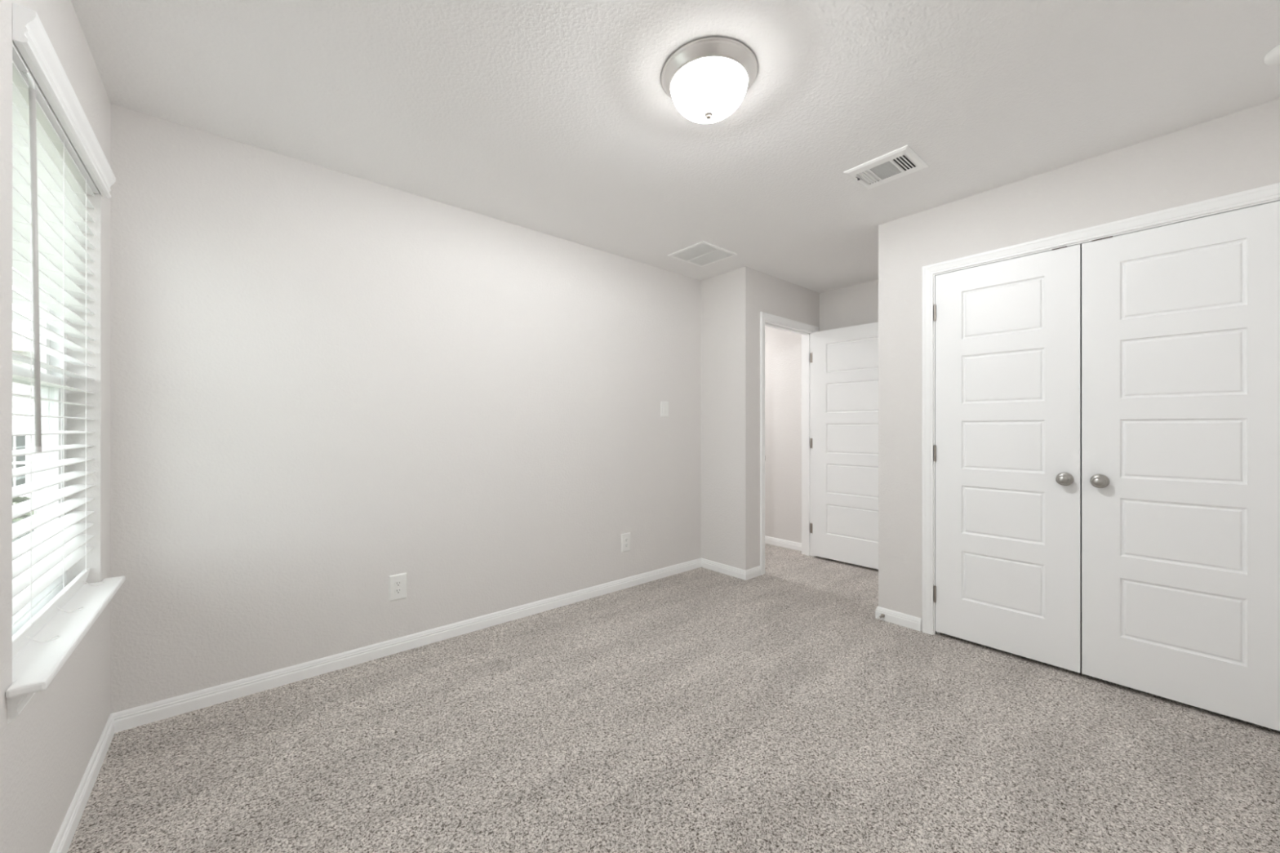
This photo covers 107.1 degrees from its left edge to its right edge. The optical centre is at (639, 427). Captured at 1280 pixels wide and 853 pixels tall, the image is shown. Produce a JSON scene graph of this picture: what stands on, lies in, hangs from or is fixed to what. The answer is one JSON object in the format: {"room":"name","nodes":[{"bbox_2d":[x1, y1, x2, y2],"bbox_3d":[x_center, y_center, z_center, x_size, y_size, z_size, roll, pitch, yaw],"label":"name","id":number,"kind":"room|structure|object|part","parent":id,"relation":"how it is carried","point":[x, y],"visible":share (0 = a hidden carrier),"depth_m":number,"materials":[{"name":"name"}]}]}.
{"room":"empty bedroom","nodes":[
{"label":"empty bedroom","id":0,"kind":"room"},
{"bbox_2d":[0,0,111,852],"bbox_3d":[-1.053,-0.038,0.555,0.140,2.440,3.239,0,0,-41],"label":"wall","id":1,"kind":"structure","parent":0,"point":[46,752],"depth_m":1.35,"materials":[{"name":"white paint"}]},
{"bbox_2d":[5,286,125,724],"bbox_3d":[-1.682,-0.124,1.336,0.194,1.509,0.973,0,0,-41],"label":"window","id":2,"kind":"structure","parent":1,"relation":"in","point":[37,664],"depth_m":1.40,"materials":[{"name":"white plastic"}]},
{"bbox_3d":[-1.742,-0.486,1.285,0.024,0.702,0.799,0,0,-41],"label":"sash","id":3,"kind":"part","parent":2,"relation":"part of","materials":[{"name":"white plastic"}]},
{"bbox_3d":[-1.722,0.177,1.301,0.024,0.697,0.799,0,0,-41],"label":"sash","id":4,"kind":"part","parent":2,"relation":"part of","materials":[{"name":"white plastic"}]},
{"bbox_3d":[-1.733,-0.153,1.292,0.060,1.450,0.881,0,0,-41],"label":"frame","id":5,"kind":"part","parent":2,"relation":"part of","materials":[{"name":"white plastic"}]},
{"bbox_2d":[12,2,115,658],"bbox_3d":[-1.673,-0.186,1.362,0.098,1.476,0.913,0,0,-41],"label":"window blind","id":6,"kind":"object","parent":2,"relation":"attached to","point":[58,157],"visible":0.98,"depth_m":1.29,"materials":[{"name":"white plastic"}]},
{"bbox_3d":[-1.511,-0.178,1.141,0.055,1.320,0.002,0,0,-41],"label":"ladder cord","id":7,"kind":"part","parent":6,"relation":"part of","materials":[{"name":"white fabric"}]},
{"bbox_3d":[-1.698,-0.178,1.359,0.055,1.320,0.002,0,0,-41],"label":"ladder cord","id":8,"kind":"part","parent":6,"relation":"part of","materials":[{"name":"white fabric"}]},
{"bbox_3d":[-1.678,0.524,1.339,0.024,0.056,0.869,0,0,-41],"label":"rail","id":9,"kind":"part","parent":6,"relation":"part of","materials":[{"name":"white"}]},
{"bbox_3d":[-1.873,-0.178,1.564,0.055,1.320,0.002,0,0,-41],"label":"ladder cord","id":10,"kind":"part","parent":6,"relation":"part of","materials":[{"name":"white fabric"}]},
{"bbox_3d":[-1.658,0.562,1.356,0.132,0.021,0.973,0,0,-41],"label":"sill","id":11,"kind":"part","parent":2,"relation":"part of","materials":[{"name":"white paint"}]},
{"bbox_2d":[49,714,115,852],"bbox_3d":[-0.994,1.150,0.604,0.013,0.084,3.239,0,0,-41],"label":"baseboard","id":12,"kind":"structure","parent":1,"relation":"attached to","point":[63,841],"depth_m":1.47,"materials":[{"name":"white paint"}]},
{"bbox_2d":[110,103,701,713],"bbox_3d":[-0.857,-0.038,2.931,3.524,2.440,0.120,0,0,-41],"label":"wall","id":13,"kind":"structure","parent":0,"point":[326,384],"depth_m":2.34,"materials":[{"name":"white paint"}]},
{"bbox_2d":[388,573,406,601],"bbox_3d":[-1.274,0.840,2.489,0.086,0.134,0.009,0,0,-41],"label":"outlet","id":14,"kind":"object","parent":13,"relation":"attached to","point":[397,583],"visible":1,"depth_m":2.48,"materials":[{"name":"white plastic"}]},
{"bbox_2d":[394,587,401,594],"bbox_3d":[-1.273,0.859,2.487,0.034,0.027,0.004,0,0,-41],"label":"receptacle","id":15,"kind":"object","parent":14,"relation":"attached to","point":[397,590],"depth_m":2.49,"materials":[{"name":"grey plastic"}]},
{"bbox_2d":[394,580,401,586],"bbox_3d":[-1.273,0.820,2.487,0.034,0.027,0.004,0,0,-41],"label":"receptacle","id":16,"kind":"object","parent":14,"relation":"attached to","point":[397,583],"depth_m":2.49,"materials":[{"name":"grey plastic"}]},
{"bbox_2d":[110,558,701,733],"bbox_3d":[-0.761,1.151,2.926,3.384,0.084,0.013,0,0,-41],"label":"baseboard","id":17,"kind":"structure","parent":13,"relation":"attached to","point":[126,719],"depth_m":2.36,"materials":[{"name":"white paint"}]},
{"bbox_2d":[621,532,630,552],"bbox_3d":[-0.103,0.847,3.490,0.086,0.134,0.009,0,0,-41],"label":"outlet","id":18,"kind":"object","parent":13,"relation":"attached to","point":[625,538],"visible":1,"depth_m":3.49,"materials":[{"name":"white plastic"}]},
{"bbox_2d":[660,401,668,417],"bbox_3d":[0.198,-0.147,3.746,0.082,0.122,0.012,0,0,-41],"label":"light switch","id":19,"kind":"object","parent":13,"relation":"attached to","point":[664,405],"visible":1,"depth_m":3.74,"materials":[{"name":"white plastic"}]},
{"bbox_2d":[66,543,1279,852],"bbox_3d":[0.164,1.242,2.686,4.760,0.120,5.140,0,0,-41],"label":"floor","id":20,"kind":"structure","parent":0,"point":[700,709],"depth_m":1.74,"materials":[{"name":"carpet"}]},
{"bbox_2d":[71,0,1279,293],"bbox_3d":[0.164,-1.318,2.687,4.760,0.120,5.140,0,0,-41],"label":"ceiling","id":21,"kind":"structure","parent":0,"point":[557,118],"depth_m":1.80,"materials":[{"name":"white paint"}]},
{"bbox_2d":[667,240,737,266],"bbox_3d":[0.452,-1.254,3.429,0.370,0.008,0.348,0,0,-41],"label":"ceiling vent","id":22,"kind":"object","parent":21,"relation":"in","point":[701,254],"visible":1,"depth_m":3.41,"materials":[{"name":"white metal"}]},
{"bbox_2d":[661,36,757,119],"bbox_3d":[0.245,-1.181,1.687,0.338,0.155,0.338,0,0,-41],"label":"ceiling light","id":23,"kind":"object","parent":21,"relation":"attached to","point":[738,64],"visible":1,"depth_m":1.66,"materials":[{"name":"white glass"}]},
{"bbox_2d":[843,145,928,190],"bbox_3d":[1.195,-1.251,2.297,0.262,0.014,0.292,0,0,-41],"label":"ceiling vent","id":24,"kind":"object","parent":21,"relation":"in","point":[902,162],"visible":1,"depth_m":2.28,"materials":[{"name":"white metal"}]},
{"bbox_2d":[1263,44,1279,66],"bbox_3d":[2.160,-1.241,1.556,0.128,0.035,0.128,0,0,-41],"label":"smoke detector","id":25,"kind":"object","parent":21,"relation":"attached to","point":[1272,58],"visible":1,"depth_m":1.58,"materials":[{"name":"white plastic"}]},
{"bbox_2d":[733,266,818,570],"bbox_3d":[1.208,-0.037,4.085,1.116,2.440,0.115,0,0,-41],"label":"wall","id":26,"kind":"structure","parent":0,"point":[755,291],"depth_m":3.75,"materials":[{"name":"white paint"}]},
{"bbox_2d":[745,565,760,580],"bbox_3d":[0.891,1.151,3.730,0.200,0.084,0.013,0,0,-41],"label":"baseboard","id":27,"kind":"structure","parent":26,"relation":"attached to","point":[753,572],"depth_m":3.73,"materials":[{"name":"white paint"}]},
{"bbox_2d":[764,249,1081,542],"bbox_3d":[1.928,-0.037,4.194,0.120,2.440,4.900,0,0,-41],"label":"wall","id":28,"kind":"structure","parent":0,"point":[855,304],"depth_m":4.64,"materials":[{"name":"white paint"}]},
{"bbox_2d":[809,321,878,568],"bbox_3d":[1.826,0.146,4.054,0.162,2.028,0.804,0,0,-41],"label":"door","id":29,"kind":"structure","parent":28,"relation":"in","point":[844,442],"depth_m":4.08,"materials":[{"name":"white paint"}]},
{"bbox_2d":[701,98,1279,631],"bbox_3d":[1.084,-0.037,3.473,0.131,2.440,4.900,0,0,-41],"label":"wall","id":30,"kind":"structure","parent":0,"point":[1239,151],"depth_m":2.75,"materials":[{"name":"white paint"}]},
{"bbox_2d":[701,558,746,580],"bbox_3d":[0.671,1.151,3.845,0.013,0.084,0.474,0,0,-41],"label":"baseboard","id":31,"kind":"structure","parent":30,"relation":"attached to","point":[733,571],"depth_m":3.83,"materials":[{"name":"white paint"}]},
{"bbox_2d":[764,535,801,551],"bbox_3d":[0.562,1.151,4.929,1.001,0.084,2.007,0,0,-41],"label":"baseboard","id":32,"kind":"structure","parent":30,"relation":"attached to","point":[770,540],"depth_m":4.68,"materials":[{"name":"white paint"}]},
{"bbox_2d":[760,311,818,575],"bbox_3d":[1.266,0.125,4.135,0.886,2.115,0.150,0,0,-41],"label":"door frame","id":33,"kind":"structure","parent":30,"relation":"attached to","point":[766,319],"depth_m":4.36,"materials":[{"name":"white paint"}]},
{"bbox_3d":[1.222,0.125,4.185,0.886,2.115,0.018,0,0,-41],"label":"hall casing","id":34,"kind":"part","parent":33,"relation":"part of","materials":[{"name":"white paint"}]},
{"bbox_2d":[875,606,921,631],"bbox_3d":[1.549,1.151,2.842,0.013,0.084,0.256,0,0,-41],"label":"baseboard","id":35,"kind":"structure","parent":30,"relation":"attached to","point":[906,620],"depth_m":2.83,"materials":[{"name":"white paint"}]},
{"bbox_2d":[876,613,884,619],"bbox_3d":[1.464,1.152,2.877,0.072,0.023,0.023,0,0,-41],"label":"door stop","id":36,"kind":"object","parent":35,"relation":"attached to","point":[882,615],"visible":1,"depth_m":2.88,"materials":[{"name":"silver metal"}]},
{"bbox_2d":[933,244,1081,673],"bbox_3d":[1.870,0.146,2.459,0.098,2.028,0.615,0,0,-41],"label":"door","id":37,"kind":"structure","parent":30,"relation":"in","point":[1007,446],"depth_m":2.43,"materials":[{"name":"white paint"}]},
{"bbox_3d":[2.021,0.247,2.255,0.063,0.065,0.065,0,0,-41],"label":"knob","id":38,"kind":"part","parent":37,"relation":"part of","materials":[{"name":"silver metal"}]},
{"bbox_2d":[922,182,1279,635],"bbox_3d":[2.119,0.125,2.261,0.132,2.115,1.353,0,0,-41],"label":"door frame","id":39,"kind":"structure","parent":30,"relation":"attached to","point":[1271,193],"depth_m":2.61,"materials":[{"name":"white paint"}]},
{"bbox_3d":[2.134,-0.870,2.183,0.021,0.004,0.070,0,0,-41],"label":"catch plate","id":40,"kind":"part","parent":39,"relation":"part of","materials":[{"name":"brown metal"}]},
{"bbox_2d":[1081,200,1279,731],"bbox_3d":[2.274,0.146,1.985,0.098,2.028,0.619,0,0,-41],"label":"door","id":41,"kind":"structure","parent":30,"relation":"in","point":[1180,322],"depth_m":1.99,"materials":[{"name":"white paint"}]},
{"bbox_3d":[2.100,0.246,2.163,0.063,0.065,0.065,0,0,-41],"label":"knob","id":42,"kind":"part","parent":41,"relation":"part of","materials":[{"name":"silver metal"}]},
{"label":"outside","id":43,"kind":"structure","parent":0,"visible":0},
{"bbox_3d":[-19.853,1.556,-0.542,29.850,0.150,65.000,0,0,-41],"label":"ground","id":44,"kind":"structure","parent":43,"visible":0},
{"bbox_2d":[12,322,35,511],"bbox_3d":[-14.375,-0.366,8.711,9.400,3.700,6.850,0,0,-41],"label":"neighbor house","id":45,"kind":"structure","parent":44,"relation":"on","point":[20,405],"depth_m":8.06,"materials":[{"name":"white"}]},
{"bbox_3d":[-10.592,0.599,8.008,0.240,1.070,0.007,0,0,-41],"label":"pane","id":46,"kind":"part","parent":45,"relation":"part of","materials":[{"name":"clear glass"}]},
{"bbox_2d":[12,493,35,542],"bbox_3d":[-6.439,1.013,4.463,1.152,0.944,1.203,0,0,-41],"label":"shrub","id":47,"kind":"object","parent":44,"relation":"on","point":[18,500],"visible":0.13,"depth_m":4.67,"materials":[{"name":"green plant"}]}
]}

